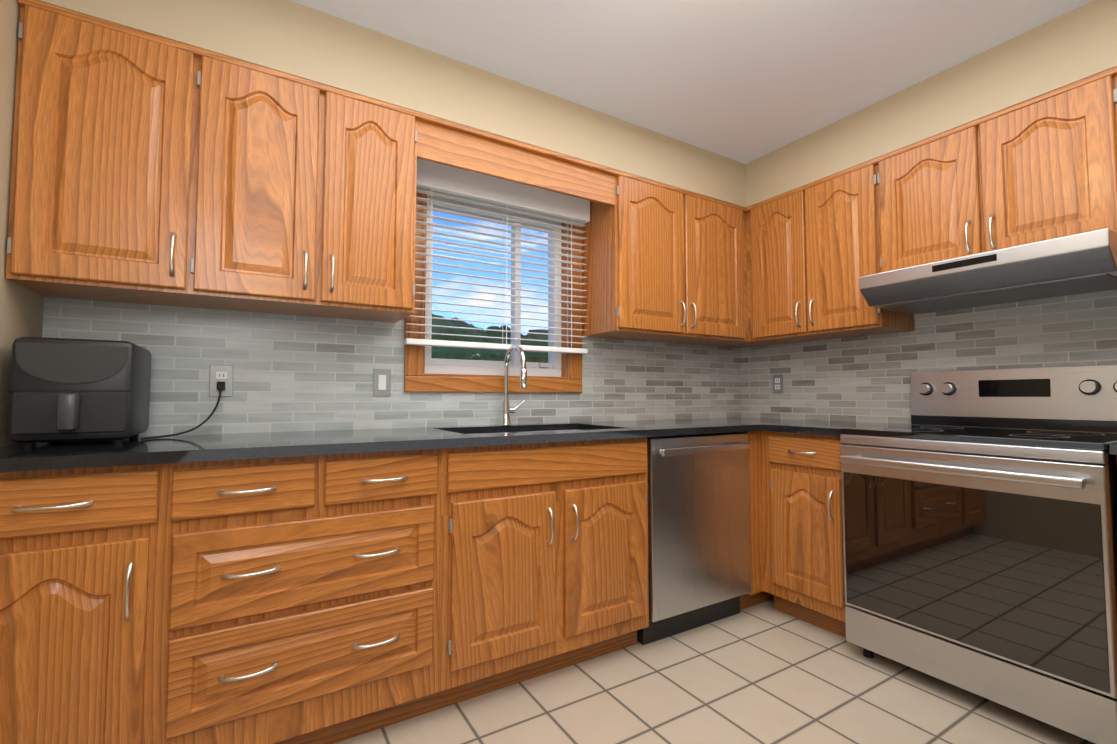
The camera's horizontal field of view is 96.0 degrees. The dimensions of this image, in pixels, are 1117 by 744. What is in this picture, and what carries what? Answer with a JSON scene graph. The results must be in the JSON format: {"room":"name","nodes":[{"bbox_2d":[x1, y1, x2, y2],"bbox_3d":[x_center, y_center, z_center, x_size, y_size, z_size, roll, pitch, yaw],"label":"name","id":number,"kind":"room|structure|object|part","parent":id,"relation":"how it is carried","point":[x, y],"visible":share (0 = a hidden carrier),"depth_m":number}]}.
{"room":"kitchen","nodes":[
{"label":"kitchen","id":0,"kind":"room"},
{"bbox_2d":[0,0,43,446],"bbox_3d":[-0.934,-0.142,0.233,0.200,2.410,3.100,2,-3,-31],"label":"wall","id":1,"kind":"structure","parent":0,"point":[21,311],"depth_m":1.36},
{"bbox_2d":[568,224,568,378],"bbox_3d":[0.653,-0.005,3.091,1.500,2.410,0.150,2,-3,-31],"label":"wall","id":2,"kind":"structure","parent":0,"point":[568,307],"depth_m":2.65},
{"bbox_2d":[581,337,740,421],"bbox_3d":[0.659,0.064,3.000,1.269,0.495,0.006,2,-3,-31],"label":"backsplash","id":3,"kind":"structure","parent":2,"relation":"attached to","point":[626,380],"depth_m":2.95},
{"bbox_2d":[578,168,749,346],"bbox_3d":[0.598,-0.574,2.803,0.920,0.780,0.318,2,-3,-31],"label":"upper cabinet","id":4,"kind":"object","parent":2,"relation":"attached to","point":[665,263],"depth_m":2.61},
{"bbox_2d":[290,0,1092,163],"bbox_3d":[0.520,-1.349,1.260,3.690,0.100,3.250,2,-3,-31],"label":"ceiling","id":5,"kind":"structure","parent":0,"point":[744,81],"depth_m":1.97},
{"bbox_2d":[38,0,745,207],"bbox_3d":[-0.139,-1.116,2.386,3.340,0.258,0.325,2,-3,-31],"label":"soffit","id":6,"kind":"structure","parent":5,"relation":"attached to","point":[296,39],"depth_m":1.94},
{"bbox_2d":[745,0,1116,207],"bbox_3d":[1.915,-1.139,1.906,0.325,0.258,2.625,2,-3,-31],"label":"soffit","id":7,"kind":"structure","parent":5,"relation":"attached to","point":[1073,46],"depth_m":2.06},
{"bbox_2d":[334,599,1093,743],"bbox_3d":[0.520,1.158,1.140,3.690,0.100,3.250,2,-3,-31],"label":"floor","id":8,"kind":"structure","parent":0,"point":[766,672],"depth_m":1.72},
{"bbox_2d":[0,463,171,743],"bbox_3d":[-1.320,0.678,1.409,0.394,0.884,0.617,2,-3,-31],"label":"base cabinet","id":9,"kind":"object","parent":8,"relation":"on","point":[84,551],"depth_m":1.18},
{"bbox_2d":[160,448,447,743],"bbox_3d":[-0.844,0.692,1.697,0.719,0.884,0.617,2,-3,-31],"label":"base cabinet","id":10,"kind":"object","parent":8,"relation":"on","point":[322,599],"depth_m":1.42},
{"bbox_2d":[448,469,648,705],"bbox_3d":[-0.156,0.824,2.108,0.888,0.660,0.617,2,-3,-31],"label":"base cabinet","id":11,"kind":"object","parent":8,"relation":"on","point":[548,569],"depth_m":1.82},
{"bbox_2d":[637,432,750,644],"bbox_3d":[0.507,0.736,2.493,0.620,0.874,0.640,2,-3,-31],"label":"dishwasher","id":12,"kind":"object","parent":8,"relation":"on","point":[699,561],"visible":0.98,"depth_m":2.23},
{"bbox_2d":[740,431,759,609],"bbox_3d":[1.061,0.748,2.861,0.697,0.884,0.597,2,-3,-31],"label":"base cabinet","id":13,"kind":"object","parent":8,"relation":"on","point":[747,600],"depth_m":2.46},
{"bbox_2d":[0,417,803,472],"bbox_3d":[-0.056,0.257,2.181,3.335,0.030,0.642,2,-3,-31],"label":"countertop","id":14,"kind":"structure","parent":13,"relation":"on","point":[37,456],"depth_m":1.57},
{"bbox_2d":[7,337,150,446],"bbox_3d":[-1.402,0.060,1.491,0.256,0.296,0.359,2,-3,-31],"label":"air fryer","id":15,"kind":"object","parent":14,"relation":"on","point":[63,389],"visible":1,"depth_m":1.39},
{"bbox_2d":[500,344,526,424],"bbox_3d":[-0.173,0.061,2.332,0.128,0.376,0.224,2,-3,-31],"label":"faucet","id":16,"kind":"object","parent":14,"relation":"on","point":[507,409],"visible":0.98,"depth_m":2.36},
{"bbox_2d":[467,430,572,434],"bbox_3d":[-0.111,0.363,2.153,0.732,0.184,0.422,2,-3,-31],"label":"sink","id":17,"kind":"object","parent":14,"relation":"in","point":[520,432],"visible":0.04,"depth_m":2.36},
{"bbox_2d":[760,431,846,637],"bbox_3d":[1.362,0.728,2.443,0.618,0.884,0.429,2,-3,-31],"label":"base cabinet","id":18,"kind":"object","parent":8,"relation":"on","point":[802,560],"depth_m":2.28},
{"bbox_2d":[764,420,908,435],"bbox_3d":[1.365,0.269,2.434,0.642,0.030,0.377,2,-3,-31],"label":"countertop","id":19,"kind":"structure","parent":18,"relation":"on","point":[820,427],"depth_m":2.35},
{"bbox_2d":[840,364,1116,743],"bbox_3d":[1.620,0.560,1.902,0.728,1.168,0.762,2,-3,-31],"label":"range","id":20,"kind":"object","parent":8,"relation":"on","point":[979,512],"visible":1,"depth_m":1.70},
{"bbox_2d":[1109,442,1116,454],"bbox_3d":[1.968,0.221,1.439,0.642,0.030,0.414,2,-3,-31],"label":"countertop","id":21,"kind":"structure","parent":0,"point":[1112,446],"depth_m":1.44},
{"bbox_3d":[-0.317,0.601,2.473,0.770,1.140,0.150,2,-3,-31],"label":"wall","id":22,"kind":"structure","parent":0,"visible":0},
{"bbox_2d":[403,392,580,427],"bbox_3d":[-0.279,0.191,2.425,0.925,0.185,0.006,2,-3,-31],"label":"backsplash","id":23,"kind":"structure","parent":22,"relation":"attached to","point":[432,409],"depth_m":2.38},
{"bbox_2d":[404,192,581,392],"bbox_3d":[-0.313,-0.396,2.509,0.925,0.995,0.173,2,-3,-31],"label":"window","id":24,"kind":"structure","parent":22,"relation":"in","point":[415,380],"depth_m":2.50},
{"bbox_3d":[-0.315,-0.040,2.501,0.656,0.030,0.028,2,-3,-31],"label":"window sash rail","id":25,"kind":"part","parent":24,"relation":"part of"},
{"bbox_2d":[404,159,589,353],"bbox_3d":[-0.254,-0.512,2.399,0.938,0.813,0.077,2,-3,-31],"label":"window blind","id":26,"kind":"object","parent":24,"relation":"attached to","point":[446,182],"visible":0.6,"depth_m":2.37},
{"bbox_2d":[539,363,548,367],"bbox_3d":[-0.077,-0.035,2.614,0.050,0.022,0.024,2,-3,-31],"label":"lock","id":27,"kind":"object","parent":24,"relation":"attached to","point":[544,365],"visible":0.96,"depth_m":2.60},
{"bbox_3d":[-1.254,-0.060,1.937,1.420,2.410,0.150,2,-3,-31],"label":"wall","id":28,"kind":"structure","parent":0,"visible":0},
{"bbox_2d":[42,297,404,435],"bbox_3d":[-1.162,0.011,1.898,1.140,0.495,0.006,2,-3,-31],"label":"backsplash","id":29,"kind":"structure","parent":28,"relation":"attached to","point":[298,373],"depth_m":1.90},
{"bbox_2d":[209,365,233,396],"bbox_3d":[-1.236,0.033,1.844,0.072,0.116,0.008,2,-3,-31],"label":"outlet","id":30,"kind":"object","parent":29,"relation":"attached to","point":[221,373],"visible":0.9,"depth_m":1.84},
{"bbox_2d":[141,381,224,439],"bbox_3d":[-1.259,0.123,1.701,0.046,0.189,0.290,-1,-3,17],"label":"cord","id":31,"kind":"object","parent":30,"relation":"attached to","point":[220,387],"visible":0.98,"depth_m":1.74},
{"bbox_2d":[373,369,390,395],"bbox_3d":[-0.749,0.045,2.138,0.072,0.116,0.008,2,-3,-31],"label":"light switch","id":32,"kind":"object","parent":29,"relation":"attached to","point":[381,382],"visible":1,"depth_m":2.13},
{"bbox_3d":[2.073,-0.055,2.052,0.150,2.410,3.100,2,-3,-31],"label":"wall","id":33,"kind":"structure","parent":0,"visible":0},
{"bbox_2d":[6,0,201,307],"bbox_3d":[-1.392,-0.632,1.599,0.402,0.780,0.318,2,-3,-31],"label":"upper cabinet","id":34,"kind":"object","parent":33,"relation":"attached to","point":[152,168],"depth_m":1.46},
{"bbox_2d":[194,49,421,322],"bbox_3d":[-0.921,-0.618,1.883,0.699,0.780,0.318,2,-3,-31],"label":"upper cabinet","id":35,"kind":"object","parent":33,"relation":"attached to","point":[307,188],"depth_m":1.73},
{"bbox_2d":[740,329,915,423],"bbox_3d":[1.472,0.058,2.888,0.006,0.495,1.040,2,-3,-31],"label":"backsplash","id":36,"kind":"structure","parent":33,"relation":"attached to","point":[860,379],"depth_m":2.79},
{"bbox_2d":[772,374,782,392],"bbox_3d":[1.344,0.072,3.085,0.008,0.116,0.072,2,-3,-31],"label":"outlet","id":37,"kind":"object","parent":36,"relation":"attached to","point":[777,383],"visible":1,"depth_m":3.08},
{"bbox_2d":[746,158,913,343],"bbox_3d":[1.412,-0.579,2.705,0.318,0.780,0.730,2,-3,-31],"label":"upper cabinet","id":38,"kind":"object","parent":33,"relation":"attached to","point":[809,247],"depth_m":2.56},
{"bbox_2d":[878,66,1116,272],"bbox_3d":[1.799,-0.713,2.071,0.318,0.572,0.763,2,-3,-31],"label":"upper cabinet","id":39,"kind":"object","parent":33,"relation":"attached to","point":[1043,167],"depth_m":1.92},
{"bbox_2d":[859,228,1116,313],"bbox_3d":[1.721,-0.362,2.007,0.492,0.128,0.755,2,-3,-31],"label":"range hood","id":40,"kind":"object","parent":39,"relation":"attached to","point":[1082,263],"visible":1,"depth_m":1.85},
{"bbox_2d":[915,289,1116,371],"bbox_3d":[1.938,0.054,2.117,0.006,1.000,0.760,2,-3,-31],"label":"backsplash","id":41,"kind":"structure","parent":33,"relation":"attached to","point":[1075,330],"depth_m":2.11},
{"label":"outside","id":42,"kind":"structure","parent":0,"visible":0},
{"bbox_2d":[431,314,547,362],"bbox_3d":[-66.293,5.261,114.667,300.000,5.642,259.400,2,-3,-31],"label":"garden","id":43,"kind":"object","parent":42,"point":[442,354],"depth_m":15.24}
]}

